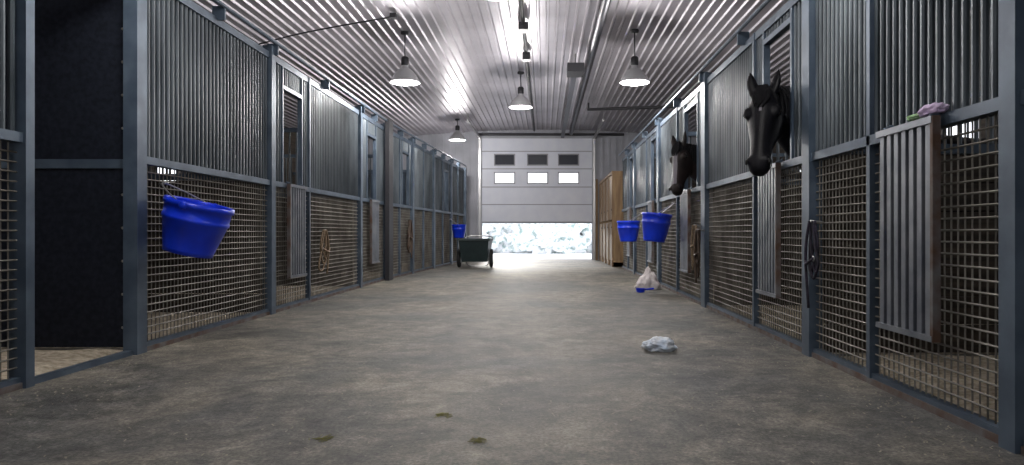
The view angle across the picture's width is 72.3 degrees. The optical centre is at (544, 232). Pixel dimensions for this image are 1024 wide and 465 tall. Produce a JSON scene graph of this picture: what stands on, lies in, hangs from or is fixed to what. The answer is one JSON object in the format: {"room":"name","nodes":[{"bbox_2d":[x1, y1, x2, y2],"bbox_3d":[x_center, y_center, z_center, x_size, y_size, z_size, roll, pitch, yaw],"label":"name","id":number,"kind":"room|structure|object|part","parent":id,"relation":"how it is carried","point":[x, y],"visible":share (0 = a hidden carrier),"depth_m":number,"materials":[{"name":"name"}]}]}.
{"room":"farm building","nodes":[
{"label":"farm building","id":0,"kind":"room"},
{"bbox_2d":[149,126,318,197],"bbox_3d":[-6.260,-0.995,8.000,0.120,3.850,24.000,0,0,0],"label":"wall","id":1,"kind":"structure","parent":0,"point":[286,135],"depth_m":16.92,"materials":[{"name":"grey metal"}]},
{"bbox_2d":[0,259,1023,464],"bbox_3d":[-0.500,0.855,8.300,11.400,0.150,24.600,0,0,0],"label":"floor","id":2,"kind":"structure","parent":0,"point":[519,436],"depth_m":3.43,"materials":[{"name":"concrete"}]},
{"bbox_2d":[0,0,22,394],"bbox_3d":[-2.617,-0.523,2.190,0.137,2.607,2.680,0,0,0],"label":"stall","id":3,"kind":"object","parent":2,"relation":"on","point":[7,385],"visible":1,"depth_m":3.45,"materials":[{"name":"paint"}]},
{"bbox_2d":[1,0,122,346],"bbox_3d":[-4.440,-0.670,4.660,3.480,2.900,0.070,0,0,0],"label":"wall","id":4,"kind":"structure","parent":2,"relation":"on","point":[79,43],"depth_m":4.64,"materials":[{"name":"paint"}]},
{"bbox_2d":[1,348,122,379],"bbox_3d":[-4.410,0.744,2.780,3.400,0.071,3.660,0,0,0],"label":"bedding","id":5,"kind":"object","parent":2,"relation":"on","point":[46,361],"visible":0.51,"depth_m":4.20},
{"bbox_2d":[9,0,132,388],"bbox_3d":[-2.617,-0.523,4.000,0.137,2.607,1.000,0,0,0],"label":"stall","id":6,"kind":"object","parent":2,"relation":"on","point":[24,9],"visible":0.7,"depth_m":3.50,"materials":[{"name":"paint"}]},
{"bbox_2d":[1,312,243,347],"bbox_3d":[-4.410,0.744,5.680,3.400,0.071,1.940,0,0,0],"label":"bedding","id":7,"kind":"object","parent":2,"relation":"on","point":[153,313],"visible":0.09,"depth_m":5.71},
{"bbox_2d":[123,0,278,354],"bbox_3d":[-2.617,-0.523,5.577,0.137,2.607,2.245,0,0,0],"label":"stall","id":8,"kind":"object","parent":2,"relation":"on","point":[195,86],"visible":0.91,"depth_m":5.07,"materials":[{"name":"paint"}]},
{"bbox_2d":[159,182,234,258],"bbox_3d":[-2.369,-0.085,4.791,0.454,0.526,0.451,0,0,35],"label":"bucket","id":9,"kind":"object","parent":8,"relation":"attached to","point":[190,227],"visible":1,"depth_m":4.63,"materials":[{"name":"plastic"}]},
{"bbox_2d":[148,167,261,311],"bbox_3d":[-4.444,-0.360,6.700,3.472,2.240,0.060,0,0,0],"label":"wall","id":10,"kind":"structure","parent":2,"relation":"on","point":[186,174],"depth_m":6.68,"materials":[{"name":"metal"}]},
{"bbox_2d":[148,128,336,285],"bbox_3d":[-4.444,-0.360,9.920,3.472,2.240,0.060,0,0,0],"label":"wall","id":11,"kind":"structure","parent":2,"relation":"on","point":[286,130],"depth_m":9.90,"materials":[{"name":"paint"}]},
{"bbox_2d":[148,286,336,312],"bbox_3d":[-4.410,0.744,8.310,3.400,0.071,3.120,0,0,0],"label":"bedding","id":12,"kind":"object","parent":2,"relation":"on","point":[279,286],"visible":0.09,"depth_m":8.25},
{"bbox_2d":[222,154,401,272],"bbox_3d":[-4.444,-0.360,13.300,3.472,2.240,0.060,0,0,0],"label":"wall","id":13,"kind":"structure","parent":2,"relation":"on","point":[286,156],"depth_m":13.28,"materials":[{"name":"metal"}]},
{"bbox_2d":[262,43,364,314],"bbox_3d":[-2.617,-0.523,8.285,0.137,2.607,3.270,0,0,0],"label":"stall","id":14,"kind":"object","parent":2,"relation":"on","point":[327,125],"visible":0.99,"depth_m":7.79,"materials":[{"name":"paint"}]},
{"bbox_2d":[318,229,330,273],"bbox_3d":[-2.572,0.222,8.108,0.118,0.519,0.350,0,0,0],"label":"lead rope","id":15,"kind":"object","parent":14,"relation":"hanging from","point":[324,239],"visible":1,"depth_m":8.12,"materials":[{"name":"beige fabric"}]},
{"bbox_2d":[309,434,332,441],"bbox_3d":[-0.840,0.777,2.652,0.081,0.006,0.089,0,0,31],"label":"tuft","id":16,"kind":"object","parent":2,"relation":"on","point":[323,438],"visible":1,"depth_m":2.64,"materials":[{"name":"plant"}]},
{"bbox_2d":[293,172,417,262],"bbox_3d":[-4.444,-0.360,17.200,3.472,2.240,0.060,0,0,0],"label":"wall","id":17,"kind":"structure","parent":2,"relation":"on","point":[294,173],"depth_m":17.18,"materials":[{"name":"metal"}]},
{"bbox_2d":[335,272,396,286],"bbox_3d":[-4.410,0.744,11.610,3.400,0.071,3.280,0,0,0],"label":"bedding","id":18,"kind":"object","parent":2,"relation":"on","point":[365,272],"visible":0.02,"depth_m":12.04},
{"bbox_2d":[355,104,387,287],"bbox_3d":[-2.617,-0.523,10.685,0.137,2.607,1.630,0,0,0],"label":"stall","id":19,"kind":"object","parent":2,"relation":"on","point":[369,127],"visible":0.98,"depth_m":10.45,"materials":[{"name":"paint"}]},
{"bbox_2d":[385,119,392,280],"bbox_3d":[-2.555,-0.530,11.475,0.070,2.620,0.290,0,0,0],"label":"post","id":20,"kind":"object","parent":2,"relation":"on","point":[389,124],"visible":0.86,"depth_m":11.33,"materials":[{"name":"grey metal"}]},
{"bbox_2d":[380,122,415,277],"bbox_3d":[-2.564,-0.523,12.365,0.141,2.607,1.874,0,0,4],"label":"stall","id":21,"kind":"object","parent":2,"relation":"on","point":[401,145],"visible":0.7,"depth_m":12.38,"materials":[{"name":"paint"}]},
{"bbox_2d":[406,220,412,257],"bbox_3d":[-2.493,0.117,12.852,0.122,0.710,0.398,0,0,0],"label":"halter","id":22,"kind":"object","parent":21,"relation":"hanging from","point":[410,226],"visible":1,"depth_m":12.85,"materials":[{"name":"brown leather"}]},
{"bbox_2d":[334,167,466,241],"bbox_3d":[-4.168,-0.500,19.200,4.024,2.560,0.100,0,0,0],"label":"end panel","id":23,"kind":"object","parent":2,"relation":"on","point":[464,168],"visible":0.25,"depth_m":19.18,"materials":[{"name":"paint"}]},
{"bbox_2d":[408,137,436,273],"bbox_3d":[-2.462,-0.523,14.214,0.141,2.607,1.974,0,0,4],"label":"stall","id":24,"kind":"object","parent":2,"relation":"on","point":[421,158],"visible":0.96,"depth_m":14.14,"materials":[{"name":"paint"}]},
{"bbox_2d":[430,149,453,268],"bbox_3d":[-2.355,-0.523,16.165,0.141,2.607,2.074,0,0,4],"label":"stall","id":25,"kind":"object","parent":2,"relation":"on","point":[440,217],"visible":0.99,"depth_m":15.98,"materials":[{"name":"paint"}]},
{"bbox_2d":[449,219,465,237],"bbox_3d":[-2.092,-0.104,17.000,0.359,0.468,0.358,0,0,44],"label":"bucket","id":26,"kind":"object","parent":25,"relation":"attached to","point":[458,230],"visible":1,"depth_m":16.87,"materials":[{"name":"plastic"}]},
{"bbox_2d":[436,412,451,417],"bbox_3d":[-0.430,0.776,2.979,0.081,0.006,0.094,0,0,0],"label":"tuft","id":27,"kind":"object","parent":2,"relation":"on","point":[442,413],"visible":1,"depth_m":2.98,"materials":[{"name":"plant"}]},
{"bbox_2d":[448,159,466,263],"bbox_3d":[-2.248,-0.523,18.114,0.141,2.607,1.974,0,0,4],"label":"stall","id":28,"kind":"object","parent":2,"relation":"on","point":[456,172],"visible":0.69,"depth_m":17.86,"materials":[{"name":"paint"}]},
{"bbox_2d":[457,235,493,266],"bbox_3d":[-1.570,0.432,16.082,0.800,0.740,1.424,0,0,0],"label":"cart","id":29,"kind":"object","parent":2,"relation":"on","point":[471,249],"visible":0.98,"depth_m":15.48,"materials":[{"name":"plastic"}]},
{"bbox_2d":[467,437,486,443],"bbox_3d":[-0.252,0.776,2.619,0.075,0.006,0.075,0,0,0],"label":"tuft","id":30,"kind":"object","parent":2,"relation":"on","point":[479,438],"visible":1,"depth_m":2.61,"materials":[{"name":"plant"}]},
{"bbox_2d":[0,272,1003,464],"bbox_3d":[-0.471,0.777,7.693,4.221,0.003,13.005,0,0,0],"label":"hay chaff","id":31,"kind":"object","parent":2,"relation":"on","point":[924,441],"visible":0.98,"depth_m":3.29,"materials":[{"name":"beige plant"}]},
{"bbox_2d":[599,171,622,266],"bbox_3d":[1.806,-0.310,17.750,0.589,2.180,3.700,0,0,0],"label":"locker","id":32,"kind":"object","parent":2,"relation":"on","point":[611,186],"visible":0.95,"depth_m":16.21,"materials":[{"name":"beige wood"}]},
{"bbox_2d":[619,142,637,273],"bbox_3d":[1.677,-0.463,14.165,0.137,2.487,2.270,0,0,0],"label":"stall","id":33,"kind":"object","parent":2,"relation":"on","point":[629,211],"visible":0.75,"depth_m":13.90,"materials":[{"name":"paint"}]},
{"bbox_2d":[636,288,653,291],"bbox_3d":[1.304,0.750,9.150,0.238,0.061,0.130,0,0,0],"label":"scoop","id":34,"kind":"object","parent":2,"relation":"on","point":[637,289],"visible":1,"depth_m":9.12,"materials":[{"name":"blue plastic"}]},
{"bbox_2d":[631,118,663,282],"bbox_3d":[1.677,-0.463,11.665,0.137,2.487,2.870,0,0,0],"label":"stall","id":35,"kind":"object","parent":2,"relation":"on","point":[649,253],"visible":0.77,"depth_m":11.44,"materials":[{"name":"paint"}]},
{"bbox_2d":[617,213,641,241],"bbox_3d":[1.430,-0.094,12.000,0.398,0.498,0.398,0,0,-44],"label":"bucket","id":36,"kind":"object","parent":35,"relation":"attached to","point":[628,231],"visible":0.98,"depth_m":11.86,"materials":[{"name":"plastic"}]},
{"bbox_2d":[635,266,661,289],"bbox_3d":[1.420,0.619,9.605,0.379,0.322,0.281,0,0,0],"label":"sack","id":37,"kind":"object","parent":2,"relation":"on","point":[648,279],"visible":0.78,"depth_m":9.51,"materials":[{"name":"fabric"}]},
{"bbox_2d":[641,336,676,351],"bbox_3d":[0.755,0.733,4.646,0.234,0.095,0.204,0,0,23],"label":"plastic bag","id":38,"kind":"object","parent":2,"relation":"on","point":[655,344],"visible":1,"depth_m":4.58,"materials":[{"name":"white plastic"}]},
{"bbox_2d":[654,72,712,307],"bbox_3d":[1.677,-0.463,8.780,0.137,2.487,3.040,0,0,0],"label":"stall","id":39,"kind":"object","parent":2,"relation":"on","point":[676,250],"visible":0.87,"depth_m":8.17,"materials":[{"name":"paint"}]},
{"bbox_2d":[642,202,675,242],"bbox_3d":[1.437,-0.128,9.000,0.388,0.520,0.388,0,0,43],"label":"bucket","id":40,"kind":"object","parent":39,"relation":"attached to","point":[655,226],"visible":1,"depth_m":8.86,"materials":[{"name":"plastic"}]},
{"bbox_2d":[690,224,700,269],"bbox_3d":[1.583,0.157,7.433,0.119,0.488,0.123,0,0,-35],"label":"lead rope","id":41,"kind":"object","parent":39,"relation":"hanging from","point":[694,226],"visible":0.49,"depth_m":7.44,"materials":[{"name":"brown fabric"}]},
{"bbox_2d":[693,229,704,282],"bbox_3d":[1.587,0.242,7.259,0.124,0.559,0.179,0,0,-25],"label":"halter","id":42,"kind":"object","parent":39,"relation":"attached to","point":[697,239],"visible":1,"depth_m":7.25,"materials":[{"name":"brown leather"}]},
{"bbox_2d":[632,158,781,205],"bbox_3d":[3.480,-0.420,15.335,3.400,2.400,0.050,0,0,0],"label":"wall","id":43,"kind":"structure","parent":2,"relation":"on","point":[774,159],"depth_m":15.31,"materials":[{"name":"grey metal"}]},
{"bbox_2d":[654,153,788,223],"bbox_3d":[3.480,-0.360,13.100,3.400,2.240,0.060,0,0,0],"label":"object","id":44,"kind":"object","parent":2,"relation":"on","point":[782,155],"visible":0.04,"depth_m":13.09,"materials":[{"name":"paint"}]},
{"bbox_2d":[683,132,800,283],"bbox_3d":[3.480,-0.360,10.300,3.400,2.240,0.060,0,0,0],"label":"wall","id":45,"kind":"structure","parent":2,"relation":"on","point":[690,134],"depth_m":10.28,"materials":[{"name":"paint"}]},
{"bbox_2d":[683,284,800,305],"bbox_3d":[3.440,0.744,8.825,3.340,0.071,2.850,0,0,0],"label":"bedding","id":46,"kind":"object","parent":2,"relation":"on","point":[683,284],"visible":0.02,"depth_m":9.13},
{"bbox_2d":[669,131,800,236],"bbox_3d":[2.796,-0.235,8.164,2.767,1.881,0.648,0,0,0],"label":"bay horse","id":47,"kind":"object","parent":46,"relation":"on","point":[683,159],"visible":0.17,"depth_m":8.02},
{"bbox_2d":[698,0,821,356],"bbox_3d":[1.677,-0.463,5.870,0.137,2.487,2.960,0,0,0],"label":"stall","id":48,"kind":"object","parent":2,"relation":"on","point":[729,97],"visible":0.92,"depth_m":5.23,"materials":[{"name":"paint"}]},
{"bbox_2d":[718,91,997,304],"bbox_3d":[3.480,-0.360,7.350,3.400,2.240,0.060,0,0,0],"label":"wall","id":49,"kind":"structure","parent":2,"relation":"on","point":[935,91],"depth_m":7.33,"materials":[{"name":"paint"}]},
{"bbox_2d":[727,305,997,353],"bbox_3d":[3.440,0.744,5.900,3.340,0.071,2.800,0,0,0],"label":"bedding","id":50,"kind":"object","parent":2,"relation":"on","point":[746,305],"visible":0.06,"depth_m":5.88,"materials":[{"name":"beige wood"}]},
{"bbox_2d":[743,68,997,324],"bbox_3d":[2.704,-0.205,5.073,2.925,1.819,0.742,0,0,-9],"label":"horse","id":51,"kind":"object","parent":50,"relation":"on","point":[767,115],"visible":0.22,"depth_m":4.67},
{"bbox_2d":[824,0,997,352],"bbox_3d":[3.480,-0.360,4.450,3.400,2.240,0.060,0,0,0],"label":"wall","id":52,"kind":"structure","parent":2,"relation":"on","point":[991,145],"depth_m":4.43,"materials":[{"name":"paint"}]},
{"bbox_2d":[811,0,1023,453],"bbox_3d":[1.677,-0.463,3.458,0.137,2.487,1.985,0,0,0],"label":"stall","id":53,"kind":"object","parent":2,"relation":"on","point":[875,59],"visible":0.98,"depth_m":3.09,"materials":[{"name":"paint"}]},
{"bbox_2d":[804,220,823,307],"bbox_3d":[1.635,0.192,4.242,0.115,0.538,0.187,0,0,-19],"label":"lead rope","id":54,"kind":"object","parent":53,"relation":"attached to","point":[811,229],"visible":1,"depth_m":4.25,"materials":[{"name":"black fabric"}]},
{"bbox_2d":[906,102,949,120],"bbox_3d":[1.660,-0.528,3.033,0.082,0.048,0.296,0,0,0],"label":"mitt","id":55,"kind":"object","parent":53,"relation":"on","point":[935,107],"visible":0.92,"depth_m":2.97,"materials":[{"name":"purple fabric"}]},
{"bbox_2d":[841,354,997,421],"bbox_3d":[3.440,0.744,3.475,3.340,0.071,1.850,0,0,0],"label":"bedding","id":56,"kind":"object","parent":2,"relation":"on","point":[961,358],"visible":0.4,"depth_m":3.56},
{"bbox_2d":[368,129,695,259],"bbox_3d":[-0.500,-1.045,20.047,11.400,3.950,0.145,0,0,0],"label":"wall","id":57,"kind":"structure","parent":0,"point":[608,149],"depth_m":20.00,"materials":[{"name":"white metal"}]},
{"bbox_2d":[482,138,591,222],"bbox_3d":[-0.230,-1.475,20.035,3.140,2.430,0.070,0,0,0],"label":"door","id":58,"kind":"structure","parent":57,"relation":"in","point":[520,201],"depth_m":20.02,"materials":[{"name":"grey metal"}]},
{"bbox_3d":[-0.243,-2.080,20.045,2.371,0.280,0.010,0,0,0],"label":"door glass","id":59,"kind":"part","parent":58,"relation":"part of","materials":[{"name":"black glass"}]},
{"bbox_2d":[595,179,597,259],"bbox_3d":[1.470,-0.370,19.935,0.060,2.300,0.070,0,0,0],"label":"trim","id":60,"kind":"structure","parent":57,"relation":"attached to","point":[596,180],"depth_m":19.90,"materials":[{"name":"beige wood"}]},
{"bbox_2d":[192,0,970,139],"bbox_3d":[-0.458,-2.751,8.000,11.684,0.398,24.000,0,0,0],"label":"ceiling","id":61,"kind":"structure","parent":0,"point":[465,56],"depth_m":11.09,"materials":[{"name":"metal"}]},
{"bbox_2d":[259,13,396,44],"bbox_3d":[-3.170,-2.760,9.604,2.460,0.200,1.008,0,0,0],"label":"conduit","id":62,"kind":"object","parent":61,"relation":"attached to","point":[392,15],"depth_m":9.39,"materials":[{"name":"grey metal"}]},
{"bbox_2d":[390,31,419,85],"bbox_3d":[-2.000,-2.498,10.000,0.420,0.737,0.420,0,0,0],"label":"lamp","id":63,"kind":"object","parent":61,"relation":"hanging from","point":[404,76],"visible":1,"depth_m":9.95,"materials":[{"name":"silver metal"}]},
{"bbox_2d":[449,118,465,140],"bbox_3d":[-2.200,-2.583,17.600,0.420,0.547,0.420,0,0,0],"label":"lamp","id":64,"kind":"object","parent":61,"relation":"hanging from","point":[456,136],"visible":1,"depth_m":17.54,"materials":[{"name":"silver metal"}]},
{"bbox_2d":[509,71,531,108],"bbox_3d":[-0.440,-2.586,12.700,0.420,0.653,0.420,0,0,0],"label":"lamp","id":65,"kind":"object","parent":61,"relation":"hanging from","point":[520,102],"visible":1,"depth_m":12.65,"materials":[{"name":"silver metal"}]},
{"bbox_2d":[518,0,534,130],"bbox_3d":[-0.300,-2.837,13.550,0.140,0.134,12.500,0,0,0],"label":"conduit","id":66,"kind":"object","parent":61,"relation":"attached to","point":[523,27],"visible":1,"depth_m":10.87,"materials":[{"name":"grey metal"}]},
{"bbox_2d":[466,113,623,259],"bbox_3d":[0.145,-1.063,18.390,4.190,3.686,3.180,0,0,0],"label":"door track","id":67,"kind":"object","parent":61,"relation":"attached to","point":[478,135],"visible":0.96,"depth_m":19.84,"materials":[{"name":"silver metal"}]},
{"bbox_2d":[561,54,583,137],"bbox_3d":[0.495,-2.745,15.475,0.270,0.330,8.550,0,0,0],"label":"garage door opener","id":68,"kind":"object","parent":61,"relation":"attached to","point":[574,70],"visible":1,"depth_m":12.33,"materials":[{"name":"grey metal"}]},
{"bbox_2d":[569,0,610,134],"bbox_3d":[0.740,-2.823,12.400,0.110,0.155,14.800,0,0,0],"label":"duct","id":69,"kind":"object","parent":61,"relation":"attached to","point":[604,7],"depth_m":10.83,"materials":[{"name":"silver metal"}]},
{"bbox_2d":[620,29,648,85],"bbox_3d":[1.280,-2.513,10.000,0.420,0.765,0.420,0,0,0],"label":"lamp","id":70,"kind":"object","parent":61,"relation":"hanging from","point":[634,76],"visible":1,"depth_m":9.95,"materials":[{"name":"silver metal"}]},
{"bbox_2d":[587,103,696,110],"bbox_3d":[2.072,-2.751,15.095,2.465,0.278,0.069,0,0,24],"label":"pipe","id":71,"kind":"object","parent":61,"relation":"attached to","point":[669,106],"visible":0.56,"depth_m":15.21,"materials":[{"name":"grey metal"}]},
{"bbox_2d":[773,11,994,170],"bbox_3d":[5.260,-0.995,8.000,0.120,3.850,24.000,0,0,0],"label":"wall","id":72,"kind":"structure","parent":0,"point":[983,121],"depth_m":8.55,"materials":[{"name":"grey metal"}]},
{"label":"outside","id":73,"kind":"structure","parent":0,"visible":0},
{"bbox_2d":[493,253,591,258],"bbox_3d":[0.000,1.060,25.000,120.000,0.240,130.000,0,0,0],"label":"ground","id":74,"kind":"structure","parent":73,"point":[495,255],"depth_m":27.42,"materials":[{"name":"white snow"}]},
{"bbox_2d":[482,223,493,237],"bbox_3d":[-5.204,-0.551,32.018,5.847,2.982,3.812,0,0,0],"label":"bush","id":75,"kind":"object","parent":74,"relation":"on","point":[485,228],"visible":0.03,"depth_m":31.46,"materials":[{"name":"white plant"}]},
{"bbox_2d":[484,223,513,252],"bbox_3d":[-2.500,-0.325,32.950,4.923,2.530,3.142,0,0,0],"label":"bush","id":76,"kind":"object","parent":74,"relation":"on","point":[500,244],"visible":0.2,"depth_m":31.94,"materials":[{"name":"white plant"}]},
{"bbox_2d":[505,223,591,253],"bbox_3d":[0.184,-0.138,31.978,4.142,2.155,2.871,0,0,0],"label":"bush","id":77,"kind":"object","parent":74,"relation":"on","point":[534,238],"visible":0.75,"depth_m":31.15,"materials":[{"name":"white plant"}]},
{"bbox_2d":[580,225,591,243],"bbox_3d":[2.560,-0.310,32.957,5.292,2.501,3.311,0,0,0],"label":"bush","id":78,"kind":"object","parent":74,"relation":"on","point":[587,232],"visible":0.02,"depth_m":31.54,"materials":[{"name":"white plant"}]}
]}

